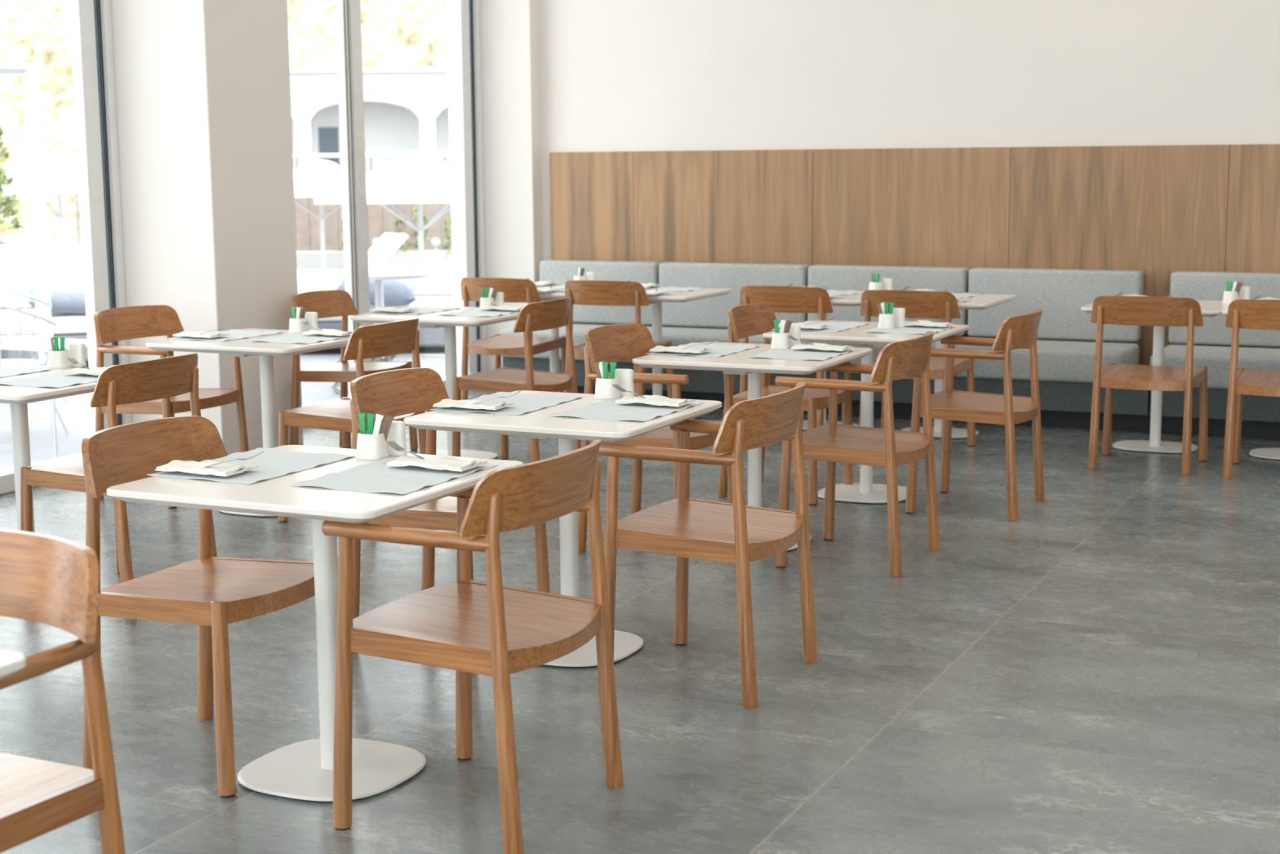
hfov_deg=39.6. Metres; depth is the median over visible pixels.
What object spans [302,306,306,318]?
sachet
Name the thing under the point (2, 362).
wire chair
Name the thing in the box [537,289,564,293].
placemat
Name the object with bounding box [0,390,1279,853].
floor
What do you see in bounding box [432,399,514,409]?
napkin
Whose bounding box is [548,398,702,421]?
placemat
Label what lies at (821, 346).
napkin
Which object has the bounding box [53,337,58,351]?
sachet
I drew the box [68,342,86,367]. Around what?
salt shaker
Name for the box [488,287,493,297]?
sachet
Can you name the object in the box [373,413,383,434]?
sachet
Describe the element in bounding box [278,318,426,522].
dining chair
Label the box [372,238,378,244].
garden lamp
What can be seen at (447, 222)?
young plant
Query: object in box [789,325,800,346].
salt shaker
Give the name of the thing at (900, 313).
salt shaker
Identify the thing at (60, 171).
parasol
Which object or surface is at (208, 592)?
dining chair
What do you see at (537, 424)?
cafe table
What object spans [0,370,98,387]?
placemat
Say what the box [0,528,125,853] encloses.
dining chair
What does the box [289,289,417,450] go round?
dining chair
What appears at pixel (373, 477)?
placemat
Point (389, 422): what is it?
sachet
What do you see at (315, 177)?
parasol
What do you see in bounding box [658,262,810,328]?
cushion
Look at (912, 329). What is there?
placemat
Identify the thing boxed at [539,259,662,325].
cushion
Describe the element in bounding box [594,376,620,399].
cup
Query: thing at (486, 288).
sachet
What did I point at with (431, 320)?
cafe table
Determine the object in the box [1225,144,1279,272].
wall panel
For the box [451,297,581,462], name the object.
dining chair
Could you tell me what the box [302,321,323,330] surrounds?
fork
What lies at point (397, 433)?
salt shaker
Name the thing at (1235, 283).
sachet
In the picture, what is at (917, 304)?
dining chair
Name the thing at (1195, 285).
cushion
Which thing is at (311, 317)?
salt shaker
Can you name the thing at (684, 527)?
dining chair
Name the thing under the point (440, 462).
napkin
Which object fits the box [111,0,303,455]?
column
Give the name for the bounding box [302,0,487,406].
window
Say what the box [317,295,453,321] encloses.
seat cushion
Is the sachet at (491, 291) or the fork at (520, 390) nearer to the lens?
the fork at (520, 390)
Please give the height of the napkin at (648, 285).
0.020 m
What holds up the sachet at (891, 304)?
in the cup at (885, 321)
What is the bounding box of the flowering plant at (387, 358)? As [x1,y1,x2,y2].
[329,323,399,394]
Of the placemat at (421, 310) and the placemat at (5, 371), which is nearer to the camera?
the placemat at (5, 371)
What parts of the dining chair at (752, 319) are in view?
leg, backrest, leg, rail, seat, leg, leg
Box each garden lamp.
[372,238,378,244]
[431,238,439,251]
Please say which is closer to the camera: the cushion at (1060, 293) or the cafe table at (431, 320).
the cafe table at (431, 320)
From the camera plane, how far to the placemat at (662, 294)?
9.70 m
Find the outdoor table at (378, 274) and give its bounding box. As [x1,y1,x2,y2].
[306,267,450,358]
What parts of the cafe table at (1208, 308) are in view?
plate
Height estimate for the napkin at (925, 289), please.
0.020 m
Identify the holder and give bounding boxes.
[355,431,388,460]
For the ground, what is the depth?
10.82 m
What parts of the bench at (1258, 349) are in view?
seat, frame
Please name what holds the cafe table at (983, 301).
on the floor at (1096, 669)
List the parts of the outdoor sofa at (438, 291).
backrest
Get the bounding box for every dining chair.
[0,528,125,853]
[20,353,217,582]
[81,415,315,797]
[93,305,248,508]
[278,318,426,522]
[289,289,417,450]
[321,439,623,853]
[350,367,550,618]
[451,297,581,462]
[460,277,566,399]
[564,280,673,398]
[577,323,733,552]
[597,382,817,707]
[717,303,853,505]
[739,285,853,426]
[775,331,939,577]
[858,289,975,448]
[905,308,1044,520]
[1087,295,1208,475]
[1222,299,1279,478]
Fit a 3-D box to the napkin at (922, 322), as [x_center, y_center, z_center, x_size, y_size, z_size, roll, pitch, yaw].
[1.242,-0.453,7.716,0.210,0.020,0.120,4,9,25]
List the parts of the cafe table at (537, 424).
mounting plate, plate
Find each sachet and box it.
[50,337,54,351]
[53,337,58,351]
[59,337,65,351]
[291,306,295,318]
[296,306,300,318]
[299,306,304,318]
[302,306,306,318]
[359,413,366,434]
[367,413,374,434]
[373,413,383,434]
[378,413,390,435]
[384,414,394,441]
[480,287,484,297]
[485,287,488,297]
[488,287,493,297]
[491,288,495,297]
[493,288,498,301]
[593,361,601,378]
[598,361,603,378]
[601,362,608,378]
[609,361,617,378]
[773,320,778,333]
[779,320,786,333]
[783,320,790,333]
[786,320,792,333]
[872,273,875,282]
[876,273,879,282]
[876,302,883,314]
[880,302,884,314]
[884,302,888,314]
[888,302,894,314]
[1226,280,1228,291]
[1229,280,1233,291]
[1231,281,1237,291]
[1235,281,1239,291]
[1237,282,1243,294]
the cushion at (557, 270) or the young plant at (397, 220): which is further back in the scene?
the young plant at (397, 220)
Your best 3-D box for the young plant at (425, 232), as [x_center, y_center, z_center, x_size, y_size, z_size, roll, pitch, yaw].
[-3.481,-3.134,28.049,0.301,0.703,0.313,4,9,25]
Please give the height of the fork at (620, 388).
0.046 m
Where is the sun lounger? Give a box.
[368,232,408,267]
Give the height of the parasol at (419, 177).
2.550 m
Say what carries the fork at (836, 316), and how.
on the napkin at (802, 325)
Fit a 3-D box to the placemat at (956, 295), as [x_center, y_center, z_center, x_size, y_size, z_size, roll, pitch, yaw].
[1.597,-0.711,9.540,0.420,0.006,0.300,4,10,27]
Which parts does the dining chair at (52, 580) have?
seat, armrest, backrest, rail, leg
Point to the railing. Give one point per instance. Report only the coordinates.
(366, 154)
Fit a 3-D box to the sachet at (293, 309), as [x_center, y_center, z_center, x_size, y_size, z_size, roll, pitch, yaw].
[-1.500,-0.469,7.703,0.026,0.106,0.007,5,10,33]
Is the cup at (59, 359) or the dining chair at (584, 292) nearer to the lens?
the cup at (59, 359)
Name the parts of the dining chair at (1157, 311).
leg, rail, leg, backrest, seat, leg, rail, leg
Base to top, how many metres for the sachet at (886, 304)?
0.106 m
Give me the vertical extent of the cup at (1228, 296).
0.064 m
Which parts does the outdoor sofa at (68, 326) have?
backrest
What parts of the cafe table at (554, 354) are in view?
mounting plate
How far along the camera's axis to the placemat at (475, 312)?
8.62 m
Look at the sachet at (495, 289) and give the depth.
8.80 m
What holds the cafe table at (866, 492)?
on the floor at (1096, 669)
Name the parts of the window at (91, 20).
sill, trim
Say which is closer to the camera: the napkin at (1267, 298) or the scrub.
the napkin at (1267, 298)
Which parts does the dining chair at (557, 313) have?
leg, rail, leg, seat, leg, rail, backrest, leg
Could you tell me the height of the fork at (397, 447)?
0.046 m
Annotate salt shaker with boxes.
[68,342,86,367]
[304,311,319,330]
[386,420,407,456]
[494,292,504,305]
[586,271,595,279]
[614,368,634,396]
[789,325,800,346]
[882,277,893,289]
[893,307,905,327]
[1239,285,1250,299]
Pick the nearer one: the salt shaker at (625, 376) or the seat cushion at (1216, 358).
the salt shaker at (625, 376)
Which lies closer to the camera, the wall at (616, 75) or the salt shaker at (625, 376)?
the salt shaker at (625, 376)
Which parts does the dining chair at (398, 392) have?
leg, backrest, rail, leg, seat, leg, leg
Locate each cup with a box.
[48,349,71,368]
[288,317,307,333]
[479,297,495,310]
[573,275,586,279]
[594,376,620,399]
[770,331,791,349]
[868,281,882,289]
[877,313,896,328]
[1222,290,1239,304]
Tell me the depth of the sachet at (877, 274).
9.66 m
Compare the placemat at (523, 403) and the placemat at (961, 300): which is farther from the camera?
the placemat at (961, 300)
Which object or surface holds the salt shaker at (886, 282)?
on the cafe table at (855, 300)
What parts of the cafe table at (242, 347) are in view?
mounting plate, plate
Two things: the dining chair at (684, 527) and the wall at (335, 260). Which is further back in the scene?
the wall at (335, 260)
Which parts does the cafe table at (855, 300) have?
plate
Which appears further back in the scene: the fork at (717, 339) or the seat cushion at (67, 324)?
the seat cushion at (67, 324)
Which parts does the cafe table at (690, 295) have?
mounting plate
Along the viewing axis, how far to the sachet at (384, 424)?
4.38 m
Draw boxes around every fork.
[67,357,89,368]
[203,450,264,467]
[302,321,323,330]
[386,440,424,459]
[473,390,520,404]
[612,383,645,398]
[683,338,719,348]
[787,334,813,345]
[804,315,836,324]
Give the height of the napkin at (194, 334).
0.018 m
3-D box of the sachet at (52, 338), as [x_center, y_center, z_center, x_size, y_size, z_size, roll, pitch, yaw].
[-2.128,-0.274,6.448,0.009,0.106,0.051,-7,11,-38]
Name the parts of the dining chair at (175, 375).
leg, seat, rail, leg, leg, backrest, leg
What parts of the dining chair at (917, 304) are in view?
leg, leg, backrest, seat, leg, rail, leg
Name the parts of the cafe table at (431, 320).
mounting plate, plate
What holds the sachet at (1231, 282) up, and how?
in the cup at (1228, 296)
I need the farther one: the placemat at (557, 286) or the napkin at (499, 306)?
the placemat at (557, 286)
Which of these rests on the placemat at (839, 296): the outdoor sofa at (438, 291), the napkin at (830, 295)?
the napkin at (830, 295)
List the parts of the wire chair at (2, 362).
leg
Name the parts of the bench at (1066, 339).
seat, frame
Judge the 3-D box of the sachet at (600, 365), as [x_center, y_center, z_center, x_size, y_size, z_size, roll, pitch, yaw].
[-0.114,-0.149,5.486,0.041,0.107,0.008,5,10,34]
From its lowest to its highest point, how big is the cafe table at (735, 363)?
0.725 m
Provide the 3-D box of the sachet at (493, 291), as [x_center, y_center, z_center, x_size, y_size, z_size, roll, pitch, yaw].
[-0.732,-0.637,8.804,0.049,0.106,0.007,1,9,9]
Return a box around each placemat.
[0,365,51,377]
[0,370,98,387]
[146,447,355,484]
[165,328,283,341]
[248,332,350,343]
[290,457,497,493]
[364,306,460,315]
[429,391,582,414]
[437,308,519,316]
[536,284,564,288]
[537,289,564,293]
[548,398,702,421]
[644,286,705,291]
[646,292,677,296]
[646,342,758,357]
[745,348,857,360]
[770,320,869,332]
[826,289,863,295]
[830,295,846,300]
[862,324,956,333]
[951,293,981,297]
[956,298,970,302]
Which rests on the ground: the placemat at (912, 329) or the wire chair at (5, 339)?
the wire chair at (5, 339)
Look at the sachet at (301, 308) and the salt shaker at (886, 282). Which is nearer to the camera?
the sachet at (301, 308)
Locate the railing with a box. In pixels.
[75,152,449,253]
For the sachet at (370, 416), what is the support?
in the holder
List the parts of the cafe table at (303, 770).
plate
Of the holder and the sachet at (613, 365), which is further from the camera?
the sachet at (613, 365)
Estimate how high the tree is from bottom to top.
2.960 m
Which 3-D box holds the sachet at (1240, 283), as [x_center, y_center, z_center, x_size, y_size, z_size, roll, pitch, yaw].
[2.961,-0.666,8.794,0.010,0.105,0.053,-6,10,-32]
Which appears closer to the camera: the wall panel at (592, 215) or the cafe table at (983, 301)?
the cafe table at (983, 301)
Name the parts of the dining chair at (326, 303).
leg, backrest, rail, leg, seat, rail, leg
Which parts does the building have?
doorway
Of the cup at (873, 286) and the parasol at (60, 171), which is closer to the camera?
the cup at (873, 286)
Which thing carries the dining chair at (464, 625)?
on the floor at (1096, 669)
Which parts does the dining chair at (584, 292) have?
leg, backrest, seat, leg, rail, leg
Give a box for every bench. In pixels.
[499,259,1151,431]
[1149,271,1279,439]
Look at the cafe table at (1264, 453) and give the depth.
8.65 m
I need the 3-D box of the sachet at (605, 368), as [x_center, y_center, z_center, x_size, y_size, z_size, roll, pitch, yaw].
[-0.105,-0.147,5.466,0.025,0.106,0.007,3,9,20]
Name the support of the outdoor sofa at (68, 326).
on the ground
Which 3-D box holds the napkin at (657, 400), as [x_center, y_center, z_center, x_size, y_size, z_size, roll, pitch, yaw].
[0.045,-0.083,5.303,0.210,0.020,0.120,4,9,25]
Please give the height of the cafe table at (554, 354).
0.725 m
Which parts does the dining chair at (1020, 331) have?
leg, leg, rail, armrest, seat, armrest, rail, leg, backrest, leg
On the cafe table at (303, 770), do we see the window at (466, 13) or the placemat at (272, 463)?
the placemat at (272, 463)
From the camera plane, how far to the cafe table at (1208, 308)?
8.87 m
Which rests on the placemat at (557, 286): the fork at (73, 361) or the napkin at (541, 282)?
the napkin at (541, 282)
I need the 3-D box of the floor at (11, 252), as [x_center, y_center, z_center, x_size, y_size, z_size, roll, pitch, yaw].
[-22.658,-2.988,38.445,46.000,0.250,90.000,4,9,25]
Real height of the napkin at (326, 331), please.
0.020 m
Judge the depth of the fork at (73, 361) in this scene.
6.24 m
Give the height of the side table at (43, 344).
0.560 m
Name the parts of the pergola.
post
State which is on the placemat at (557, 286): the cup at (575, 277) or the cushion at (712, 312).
the cup at (575, 277)
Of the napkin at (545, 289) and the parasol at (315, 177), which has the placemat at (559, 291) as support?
the napkin at (545, 289)
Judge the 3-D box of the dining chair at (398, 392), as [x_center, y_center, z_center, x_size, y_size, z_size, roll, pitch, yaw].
[-0.586,0.258,5.384,0.475,0.832,0.510,4,9,25]
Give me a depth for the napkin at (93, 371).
6.15 m
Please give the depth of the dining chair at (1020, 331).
7.28 m
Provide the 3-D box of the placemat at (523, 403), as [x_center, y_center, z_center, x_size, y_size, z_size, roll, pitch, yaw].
[-0.399,-0.073,5.373,0.300,0.006,0.420,3,9,24]
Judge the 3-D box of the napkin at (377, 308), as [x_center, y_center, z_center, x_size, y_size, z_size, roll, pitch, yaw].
[-1.210,-0.579,8.712,0.210,0.018,0.120,4,10,28]
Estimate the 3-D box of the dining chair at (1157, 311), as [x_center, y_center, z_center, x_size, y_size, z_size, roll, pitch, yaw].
[2.413,-0.218,8.409,0.510,0.832,0.475,4,9,25]
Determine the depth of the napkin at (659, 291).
9.67 m
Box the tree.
[0,124,26,231]
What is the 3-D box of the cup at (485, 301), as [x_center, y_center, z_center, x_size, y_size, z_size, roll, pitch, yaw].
[-0.757,-0.612,8.812,0.075,0.064,0.069,3,9,20]
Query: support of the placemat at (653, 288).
on the cafe table at (690, 295)
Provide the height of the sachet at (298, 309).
0.107 m
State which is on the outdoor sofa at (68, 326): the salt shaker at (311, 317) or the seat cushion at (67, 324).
the seat cushion at (67, 324)
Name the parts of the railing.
handrail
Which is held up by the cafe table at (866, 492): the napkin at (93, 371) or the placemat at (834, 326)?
the placemat at (834, 326)
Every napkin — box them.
[62,366,106,375]
[154,459,258,476]
[172,331,229,337]
[302,328,351,336]
[368,306,417,312]
[385,454,487,471]
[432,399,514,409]
[480,304,522,311]
[533,280,561,285]
[537,286,564,292]
[614,395,695,406]
[640,283,660,288]
[645,289,669,294]
[648,345,712,353]
[778,322,830,328]
[790,342,853,351]
[828,293,839,297]
[903,320,953,327]
[907,288,937,291]
[1120,293,1146,296]
[1254,297,1279,299]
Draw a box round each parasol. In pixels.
[0,153,79,278]
[293,160,342,269]
[314,151,450,267]
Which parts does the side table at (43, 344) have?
leg, leg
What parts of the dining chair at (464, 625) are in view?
leg, armrest, rail, leg, seat, leg, armrest, rail, backrest, leg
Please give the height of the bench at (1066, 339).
0.827 m
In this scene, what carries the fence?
on the wall at (335, 260)
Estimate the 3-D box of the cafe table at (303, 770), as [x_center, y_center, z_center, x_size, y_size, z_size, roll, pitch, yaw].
[-0.742,0.470,4.224,0.720,0.725,0.700,4,9,25]
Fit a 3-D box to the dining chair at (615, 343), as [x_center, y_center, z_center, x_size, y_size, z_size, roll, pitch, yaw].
[0.066,0.047,6.730,0.485,0.842,0.557,4,9,25]
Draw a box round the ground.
[0,262,452,469]
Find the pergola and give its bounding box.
[0,62,53,365]
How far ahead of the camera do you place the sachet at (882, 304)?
7.68 m
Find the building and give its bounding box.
[289,66,449,250]
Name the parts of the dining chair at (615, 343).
leg, backrest, rail, leg, armrest, leg, seat, rail, leg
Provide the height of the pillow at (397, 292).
0.252 m
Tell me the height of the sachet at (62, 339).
0.106 m
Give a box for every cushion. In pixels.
[0,308,87,336]
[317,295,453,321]
[499,324,1139,382]
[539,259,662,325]
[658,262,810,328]
[808,264,969,336]
[967,267,1143,342]
[1150,344,1279,389]
[1168,271,1279,346]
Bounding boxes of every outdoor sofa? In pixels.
[0,278,88,360]
[297,268,453,346]
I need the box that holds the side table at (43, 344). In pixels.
[0,337,87,457]
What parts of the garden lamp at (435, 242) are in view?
globe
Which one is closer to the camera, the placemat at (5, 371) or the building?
the placemat at (5, 371)
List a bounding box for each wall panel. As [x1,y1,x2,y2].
[549,151,634,261]
[633,149,813,265]
[812,146,1011,269]
[1008,144,1230,365]
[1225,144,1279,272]
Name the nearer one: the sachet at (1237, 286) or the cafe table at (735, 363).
the cafe table at (735, 363)
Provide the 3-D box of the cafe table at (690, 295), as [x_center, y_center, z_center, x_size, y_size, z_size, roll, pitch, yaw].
[0.098,-0.404,10.046,0.658,0.725,0.670,4,9,25]
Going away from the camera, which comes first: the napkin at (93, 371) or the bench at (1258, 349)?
the napkin at (93, 371)
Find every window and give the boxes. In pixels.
[0,0,132,494]
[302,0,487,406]
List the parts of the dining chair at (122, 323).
leg, rail, armrest, backrest, leg, leg, seat, rail, leg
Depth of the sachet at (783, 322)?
6.86 m
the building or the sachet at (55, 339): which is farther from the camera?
the building
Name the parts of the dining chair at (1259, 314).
leg, leg, rail, backrest, seat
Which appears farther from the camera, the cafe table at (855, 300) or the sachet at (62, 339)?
the cafe table at (855, 300)
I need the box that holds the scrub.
[0,0,447,244]
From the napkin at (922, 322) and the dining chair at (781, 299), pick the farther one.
the dining chair at (781, 299)
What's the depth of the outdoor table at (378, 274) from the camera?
12.29 m
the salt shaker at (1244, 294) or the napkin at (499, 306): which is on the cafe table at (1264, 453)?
the salt shaker at (1244, 294)
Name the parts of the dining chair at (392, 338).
leg, rail, leg, seat, leg, backrest, leg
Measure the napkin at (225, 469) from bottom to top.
0.018 m
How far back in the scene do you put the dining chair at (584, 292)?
9.58 m
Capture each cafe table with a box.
[0,364,97,532]
[0,649,26,679]
[106,444,524,801]
[146,328,349,516]
[350,305,519,458]
[403,390,721,666]
[537,288,564,373]
[632,342,872,550]
[645,288,731,420]
[762,320,969,503]
[802,293,862,430]
[901,293,1017,438]
[1080,299,1229,453]
[1221,306,1279,460]
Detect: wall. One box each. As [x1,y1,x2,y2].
[65,249,452,278]
[445,0,1279,373]
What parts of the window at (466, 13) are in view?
sill, trim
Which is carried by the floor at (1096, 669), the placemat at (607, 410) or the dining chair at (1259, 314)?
the dining chair at (1259, 314)
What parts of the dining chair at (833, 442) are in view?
leg, leg, armrest, rail, seat, armrest, rail, leg, backrest, leg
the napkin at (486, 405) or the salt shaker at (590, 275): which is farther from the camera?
the salt shaker at (590, 275)
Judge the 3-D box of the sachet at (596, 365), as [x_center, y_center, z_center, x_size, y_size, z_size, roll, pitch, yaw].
[-0.125,-0.148,5.488,0.009,0.106,0.051,-8,11,-40]
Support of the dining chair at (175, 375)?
on the floor at (1096, 669)
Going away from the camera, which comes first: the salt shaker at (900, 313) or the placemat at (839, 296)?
the salt shaker at (900, 313)
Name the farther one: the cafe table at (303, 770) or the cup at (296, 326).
the cup at (296, 326)
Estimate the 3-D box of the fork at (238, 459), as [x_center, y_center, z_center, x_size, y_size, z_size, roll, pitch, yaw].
[-0.975,0.081,4.162,0.186,0.048,0.024,-1,8,0]
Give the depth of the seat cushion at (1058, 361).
9.73 m
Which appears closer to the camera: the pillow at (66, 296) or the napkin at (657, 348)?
the napkin at (657, 348)
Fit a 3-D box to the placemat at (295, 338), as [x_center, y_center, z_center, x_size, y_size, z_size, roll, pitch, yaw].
[-1.397,-0.376,7.462,0.300,0.006,0.420,4,9,26]
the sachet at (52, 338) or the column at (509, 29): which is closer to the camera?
the sachet at (52, 338)
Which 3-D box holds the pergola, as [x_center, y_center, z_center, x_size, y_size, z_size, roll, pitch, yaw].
[-6.745,-1.345,12.033,3.883,2.155,3.820,8,12,43]
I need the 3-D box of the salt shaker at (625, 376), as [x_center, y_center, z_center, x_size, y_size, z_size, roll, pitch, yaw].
[-0.050,-0.138,5.518,0.068,0.085,0.038,3,9,22]
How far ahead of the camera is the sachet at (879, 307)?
7.69 m
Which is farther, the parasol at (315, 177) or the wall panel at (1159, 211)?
the parasol at (315, 177)
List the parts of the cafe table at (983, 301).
plate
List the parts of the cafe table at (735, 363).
mounting plate, plate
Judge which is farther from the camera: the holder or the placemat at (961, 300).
the placemat at (961, 300)
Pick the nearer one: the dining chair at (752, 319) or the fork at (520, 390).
the fork at (520, 390)
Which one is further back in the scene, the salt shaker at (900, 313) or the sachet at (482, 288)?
the sachet at (482, 288)
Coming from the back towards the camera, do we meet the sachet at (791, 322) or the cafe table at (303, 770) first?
the sachet at (791, 322)
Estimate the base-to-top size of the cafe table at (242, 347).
0.725 m
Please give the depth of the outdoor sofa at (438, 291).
14.46 m
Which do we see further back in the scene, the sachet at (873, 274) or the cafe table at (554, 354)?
the cafe table at (554, 354)
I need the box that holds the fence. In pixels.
[294,197,451,251]
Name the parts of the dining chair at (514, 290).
leg, rail, leg, backrest, seat, leg, rail, leg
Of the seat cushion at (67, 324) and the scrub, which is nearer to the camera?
the seat cushion at (67, 324)
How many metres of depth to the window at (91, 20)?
8.41 m
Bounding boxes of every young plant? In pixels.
[338,220,343,252]
[390,217,412,253]
[409,206,431,250]
[441,215,452,253]
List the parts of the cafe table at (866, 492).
mounting plate, plate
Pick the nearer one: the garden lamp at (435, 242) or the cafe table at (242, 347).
the cafe table at (242, 347)
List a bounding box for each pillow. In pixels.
[25,280,85,314]
[335,279,420,306]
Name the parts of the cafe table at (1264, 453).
plate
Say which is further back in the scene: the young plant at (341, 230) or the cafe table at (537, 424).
the young plant at (341, 230)
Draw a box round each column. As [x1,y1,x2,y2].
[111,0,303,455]
[479,0,542,370]
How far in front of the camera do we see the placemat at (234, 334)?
7.57 m
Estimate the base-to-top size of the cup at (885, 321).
0.064 m
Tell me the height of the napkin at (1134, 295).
0.020 m
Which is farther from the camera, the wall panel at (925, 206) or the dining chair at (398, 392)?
the wall panel at (925, 206)
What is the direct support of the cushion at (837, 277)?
on the bench at (1066, 339)
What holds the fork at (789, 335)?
on the napkin at (821, 346)
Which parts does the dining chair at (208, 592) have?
leg, rail, backrest, leg, seat, leg, rail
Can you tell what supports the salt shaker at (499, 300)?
on the placemat at (475, 312)
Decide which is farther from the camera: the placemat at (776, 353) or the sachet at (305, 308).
the sachet at (305, 308)
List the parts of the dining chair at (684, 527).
leg, armrest, rail, leg, seat, armrest, rail, leg, backrest, leg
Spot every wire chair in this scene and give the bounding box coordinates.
[0,287,66,403]
[0,304,68,434]
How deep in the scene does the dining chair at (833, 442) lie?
6.32 m
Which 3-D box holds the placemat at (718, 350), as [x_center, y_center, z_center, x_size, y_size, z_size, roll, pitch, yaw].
[0.247,-0.298,6.848,0.300,0.006,0.420,4,9,25]
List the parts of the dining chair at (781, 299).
leg, leg, backrest, leg, leg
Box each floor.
[0,241,82,262]
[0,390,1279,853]
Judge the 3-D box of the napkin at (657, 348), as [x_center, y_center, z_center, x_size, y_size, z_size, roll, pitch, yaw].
[0.155,-0.298,6.748,0.210,0.018,0.120,4,9,25]
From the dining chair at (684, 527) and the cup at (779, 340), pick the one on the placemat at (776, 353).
the cup at (779, 340)
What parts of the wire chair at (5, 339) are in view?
leg, leg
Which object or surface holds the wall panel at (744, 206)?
attached to the wall at (616, 75)
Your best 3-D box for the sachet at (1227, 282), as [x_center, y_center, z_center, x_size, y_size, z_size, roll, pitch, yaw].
[2.922,-0.673,8.830,0.008,0.106,0.032,-2,9,-13]
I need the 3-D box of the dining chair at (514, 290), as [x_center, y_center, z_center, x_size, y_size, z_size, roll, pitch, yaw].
[-0.720,-0.448,10.132,0.510,0.832,0.475,4,9,25]
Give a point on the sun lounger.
(388, 243)
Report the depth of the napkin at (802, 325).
7.63 m
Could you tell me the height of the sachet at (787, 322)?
0.107 m
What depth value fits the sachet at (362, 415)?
4.39 m
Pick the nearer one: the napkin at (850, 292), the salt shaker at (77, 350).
the salt shaker at (77, 350)
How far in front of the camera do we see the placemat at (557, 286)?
10.47 m
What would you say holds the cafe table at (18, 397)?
on the floor at (1096, 669)
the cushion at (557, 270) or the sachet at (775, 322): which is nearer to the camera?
the sachet at (775, 322)

